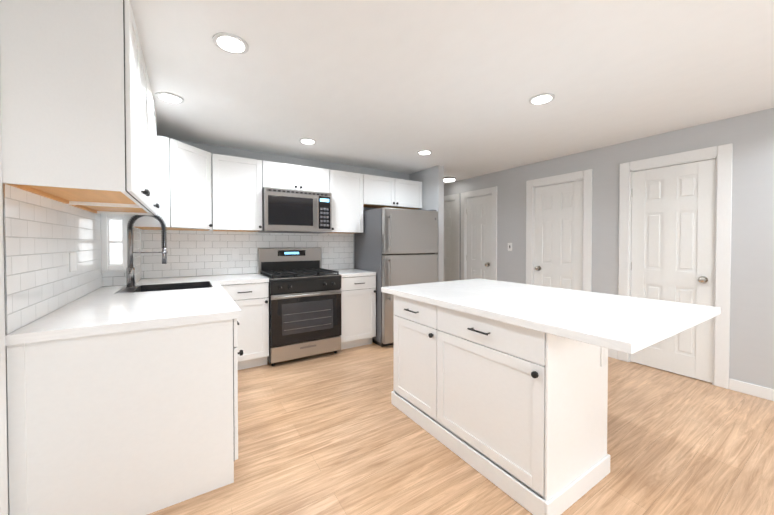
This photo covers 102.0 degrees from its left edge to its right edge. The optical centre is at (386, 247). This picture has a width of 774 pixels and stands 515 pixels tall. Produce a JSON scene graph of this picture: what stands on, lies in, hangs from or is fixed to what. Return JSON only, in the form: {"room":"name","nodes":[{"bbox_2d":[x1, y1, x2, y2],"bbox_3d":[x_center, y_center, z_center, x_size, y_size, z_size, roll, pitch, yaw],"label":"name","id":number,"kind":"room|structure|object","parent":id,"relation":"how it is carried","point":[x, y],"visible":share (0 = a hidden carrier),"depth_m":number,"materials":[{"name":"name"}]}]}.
{"room":"kitchen","nodes":[
{"label":"kitchen","id":0,"kind":"room"},
{"bbox_2d":[5,213,136,514],"bbox_3d":[-1.075,0.081,0.647,0.320,2.360,5.970,-1,1,-33],"label":"wall","id":1,"kind":"structure","parent":0,"point":[7,421],"depth_m":1.23,"materials":[{"name":"paint"}]},
{"bbox_2d":[0,73,7,514],"bbox_3d":[-1.394,0.075,1.083,0.012,2.360,0.248,-1,1,-33],"label":"trim","id":2,"kind":"structure","parent":1,"relation":"attached to","point":[3,473],"depth_m":1.18,"materials":[{"name":"white wood"}]},
{"bbox_2d":[2,183,140,335],"bbox_3d":[-1.972,0.032,2.173,0.208,0.584,2.192,-1,1,-33],"label":"wall tile","id":3,"kind":"structure","parent":1,"relation":"attached to","point":[43,237],"depth_m":1.56,"materials":[{"name":"white tile"}]},
{"bbox_2d":[69,252,76,271],"bbox_3d":[-1.919,0.086,1.918,0.006,0.115,0.120,-1,1,-33],"label":"electrical outlet","id":4,"kind":"object","parent":3,"relation":"attached to","point":[73,260],"visible":1,"depth_m":1.91,"materials":[{"name":"white plastic"}]},
{"bbox_2d":[0,0,151,211],"bbox_3d":[-1.507,-0.681,1.607,0.391,0.856,0.770,-1,1,-33],"label":"upper cabinet","id":5,"kind":"object","parent":1,"relation":"attached to","point":[78,121],"depth_m":1.30,"materials":[{"name":"grey wood"}]},
{"bbox_2d":[100,214,128,273],"bbox_3d":[-2.256,-0.039,2.608,0.197,0.495,0.034,-1,1,-33],"label":"window","id":6,"kind":"structure","parent":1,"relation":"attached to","point":[114,228],"depth_m":2.60,"materials":[{"name":"white glass"}]},
{"bbox_2d":[80,96,158,215],"bbox_3d":[-1.894,-0.689,2.214,0.391,0.856,0.670,-1,1,-33],"label":"upper cabinet","id":7,"kind":"object","parent":1,"relation":"attached to","point":[125,211],"depth_m":2.41,"materials":[{"name":"grey wood"}]},
{"bbox_2d":[129,136,216,230],"bbox_3d":[-2.033,-0.570,3.016,0.615,0.776,0.685,-1,1,-33],"label":"upper cabinet","id":8,"kind":"object","parent":1,"relation":"attached to","point":[198,189],"depth_m":2.86,"materials":[{"name":"grey wood"}]},
{"bbox_2d":[140,140,408,279],"bbox_3d":[-1.054,0.032,4.129,3.460,2.360,0.120,-1,1,-33],"label":"wall","id":9,"kind":"structure","parent":0,"point":[220,150],"depth_m":3.99,"materials":[{"name":"paint"}]},
{"bbox_2d":[217,154,264,231],"bbox_3d":[-1.662,-0.576,3.458,0.484,0.776,0.339,-1,1,-33],"label":"upper cabinet","id":10,"kind":"object","parent":9,"relation":"attached to","point":[240,181],"depth_m":3.33,"materials":[{"name":"grey wood"}]},
{"bbox_2d":[141,230,352,278],"bbox_3d":[-1.474,0.049,3.786,2.367,0.504,0.008,-1,1,-33],"label":"wall tile","id":11,"kind":"structure","parent":9,"relation":"attached to","point":[198,253],"depth_m":3.53,"materials":[{"name":"white tile"}]},
{"bbox_2d":[232,249,238,258],"bbox_3d":[-1.745,0.072,3.605,0.070,0.115,0.006,-1,1,-33],"label":"electrical outlet","id":12,"kind":"object","parent":11,"relation":"attached to","point":[235,253],"depth_m":3.60,"materials":[{"name":"white plastic"}]},
{"bbox_2d":[265,161,332,231],"bbox_3d":[-1.127,-0.581,3.799,0.784,0.776,0.339,-1,1,-33],"label":"upper cabinet","id":13,"kind":"object","parent":9,"relation":"attached to","point":[277,175],"depth_m":3.66,"materials":[{"name":"grey wood"}]},
{"bbox_2d":[258,187,331,233],"bbox_3d":[-1.094,-0.423,3.749,0.772,0.479,0.462,-1,1,-33],"label":"microwave","id":14,"kind":"object","parent":13,"relation":"attached to","point":[291,211],"visible":1,"depth_m":3.57,"materials":[{"name":"silver metal"}]},
{"bbox_2d":[330,170,364,233],"bbox_3d":[-0.597,-0.586,4.137,0.473,0.776,0.339,-1,1,-33],"label":"upper cabinet","id":15,"kind":"object","parent":9,"relation":"attached to","point":[348,187],"depth_m":4.01,"materials":[{"name":"grey wood"}]},
{"bbox_2d":[365,174,421,209],"bbox_3d":[0.019,-0.592,4.530,0.990,0.776,0.339,-1,1,-33],"label":"upper cabinet","id":16,"kind":"object","parent":9,"relation":"attached to","point":[380,192],"depth_m":4.37,"materials":[{"name":"white wood"}]},
{"bbox_2d":[409,165,443,281],"bbox_3d":[-0.565,-0.002,6.487,0.100,2.360,4.930,-1,1,-33],"label":"wall","id":17,"kind":"structure","parent":0,"point":[431,179],"depth_m":4.43,"materials":[{"name":"paint"}]},
{"bbox_2d":[130,0,773,183],"bbox_3d":[-0.288,-1.181,3.580,5.180,0.080,10.100,-1,1,-33],"label":"ceiling","id":18,"kind":"structure","parent":0,"point":[454,86],"depth_m":2.02,"materials":[{"name":"paint"}]},
{"bbox_2d":[155,92,183,103],"bbox_3d":[-1.620,-1.118,2.341,0.175,0.011,0.175,-1,1,-39],"label":"recessed light","id":19,"kind":"object","parent":18,"relation":"in","point":[168,97],"depth_m":2.32,"materials":[{"name":"white plastic"}]},
{"bbox_2d":[213,32,248,53],"bbox_3d":[-0.848,-1.109,1.706,0.175,0.011,0.175,-1,1,-39],"label":"recessed light","id":20,"kind":"object","parent":18,"relation":"in","point":[229,43],"depth_m":1.69,"materials":[{"name":"white plastic"}]},
{"bbox_2d":[299,138,315,143],"bbox_3d":[-0.843,-1.132,3.335,0.175,0.011,0.175,-1,1,-39],"label":"recessed light","id":21,"kind":"object","parent":18,"relation":"in","point":[304,140],"depth_m":3.32,"materials":[{"name":"white plastic"}]},
{"bbox_2d":[417,150,431,154],"bbox_3d":[0.450,-1.138,3.743,0.175,0.011,0.175,-1,1,-39],"label":"recessed light","id":22,"kind":"object","parent":18,"relation":"in","point":[422,152],"depth_m":3.72,"materials":[{"name":"white plastic"}]},
{"bbox_2d":[444,177,455,181],"bbox_3d":[1.025,-1.147,5.260,0.249,0.036,0.249,0,1,18],"label":"recessed light","id":23,"kind":"object","parent":18,"relation":"in","point":[446,179],"depth_m":5.17,"materials":[{"name":"white plastic"}]},
{"bbox_2d":[529,93,554,104],"bbox_3d":[1.166,-1.118,2.362,0.175,0.011,0.175,0,1,18],"label":"recessed light","id":24,"kind":"object","parent":18,"relation":"in","point":[544,98],"depth_m":2.35,"materials":[{"name":"white plastic"}]},
{"bbox_2d":[147,342,773,514],"bbox_3d":[-0.288,1.259,3.615,5.180,0.080,10.100,-1,1,-33],"label":"floor","id":25,"kind":"structure","parent":0,"point":[333,433],"depth_m":1.91,"materials":[{"name":"brown wood"}]},
{"bbox_2d":[221,289,268,482],"bbox_3d":[-0.739,0.784,2.014,0.499,0.916,0.511,-1,1,-33],"label":"base cabinet","id":26,"kind":"object","parent":25,"relation":"on","point":[244,316],"depth_m":1.69,"materials":[{"name":"white wood"}]},
{"bbox_2d":[213,277,268,396],"bbox_3d":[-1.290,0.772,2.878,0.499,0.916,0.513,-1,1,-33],"label":"countertop","id":27,"kind":"structure","parent":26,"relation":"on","point":[224,280],"depth_m":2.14,"materials":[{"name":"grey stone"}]},
{"bbox_2d":[126,214,167,287],"bbox_3d":[-1.968,0.010,2.566,0.279,0.622,0.137,-1,1,-33],"label":"faucet","id":28,"kind":"object","parent":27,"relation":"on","point":[130,275],"visible":0.88,"depth_m":2.54,"materials":[{"name":"silver metal"}]},
{"bbox_2d":[258,248,341,365],"bbox_3d":[-1.014,0.611,3.638,0.780,1.215,0.742,-1,1,-33],"label":"range","id":29,"kind":"object","parent":25,"relation":"on","point":[305,290],"visible":0.96,"depth_m":3.41,"materials":[{"name":"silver metal"}]},
{"bbox_2d":[334,269,375,349],"bbox_3d":[-0.500,0.756,4.015,0.485,0.915,0.665,-1,1,-33],"label":"base cabinet","id":30,"kind":"object","parent":25,"relation":"on","point":[358,309],"visible":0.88,"depth_m":3.78,"materials":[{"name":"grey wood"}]},
{"bbox_2d":[354,207,437,346],"bbox_3d":[0.127,0.350,4.285,0.845,1.718,0.855,-1,1,-33],"label":"fridge","id":31,"kind":"object","parent":25,"relation":"on","point":[396,246],"visible":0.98,"depth_m":3.92,"materials":[{"name":"silver metal"}]},
{"bbox_2d":[385,290,616,514],"bbox_3d":[0.626,0.803,2.098,0.638,0.876,1.278,-1,1,-33],"label":"kitchen island","id":32,"kind":"object","parent":25,"relation":"on","point":[502,386],"depth_m":1.64,"materials":[{"name":"white wood"}]},
{"bbox_2d":[381,278,720,353],"bbox_3d":[0.904,0.344,2.151,1.170,0.040,1.710,-1,1,-33],"label":"island countertop","id":33,"kind":"structure","parent":32,"relation":"on","point":[626,324],"depth_m":1.69,"materials":[{"name":"white stone"}]},
{"bbox_2d":[444,108,773,388],"bbox_3d":[1.693,0.021,4.861,0.120,2.360,10.100,-1,1,-33],"label":"wall","id":34,"kind":"structure","parent":0,"point":[750,136],"depth_m":2.73,"materials":[{"name":"paint"}]},
{"bbox_2d":[444,193,459,281],"bbox_3d":[1.048,0.120,5.821,0.178,2.135,0.880,-1,1,-33],"label":"door","id":35,"kind":"structure","parent":34,"relation":"attached to","point":[451,231],"depth_m":5.61,"materials":[{"name":"white wood"}]},
{"bbox_2d":[461,186,496,280],"bbox_3d":[1.505,0.130,5.104,0.178,2.135,0.740,-1,1,-33],"label":"door","id":36,"kind":"structure","parent":34,"relation":"attached to","point":[478,234],"depth_m":5.08,"materials":[{"name":"white wood"}]},
{"bbox_2d":[508,243,511,250],"bbox_3d":[1.793,-0.015,4.580,0.012,0.116,0.072,-1,1,-33],"label":"switch plate","id":37,"kind":"object","parent":34,"relation":"attached to","point":[509,246],"visible":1,"depth_m":4.57,"materials":[{"name":"white plastic"}]},
{"bbox_2d":[526,169,592,291],"bbox_3d":[2.192,0.146,4.027,0.178,2.135,0.835,-1,1,-33],"label":"door","id":38,"kind":"structure","parent":34,"relation":"attached to","point":[558,231],"depth_m":3.98,"materials":[{"name":"white wood"}]},
{"bbox_2d":[618,143,732,388],"bbox_3d":[2.788,0.159,3.092,0.178,2.135,0.835,-1,1,-33],"label":"door","id":39,"kind":"structure","parent":34,"relation":"attached to","point":[675,216],"depth_m":2.99,"materials":[{"name":"white wood"}]},
{"bbox_2d":[608,349,773,400],"bbox_3d":[1.637,1.154,4.841,0.012,0.095,10.100,-1,1,-33],"label":"baseboard","id":40,"kind":"structure","parent":34,"relation":"attached to","point":[752,389],"depth_m":2.63,"materials":[{"name":"white wood"}]}
]}

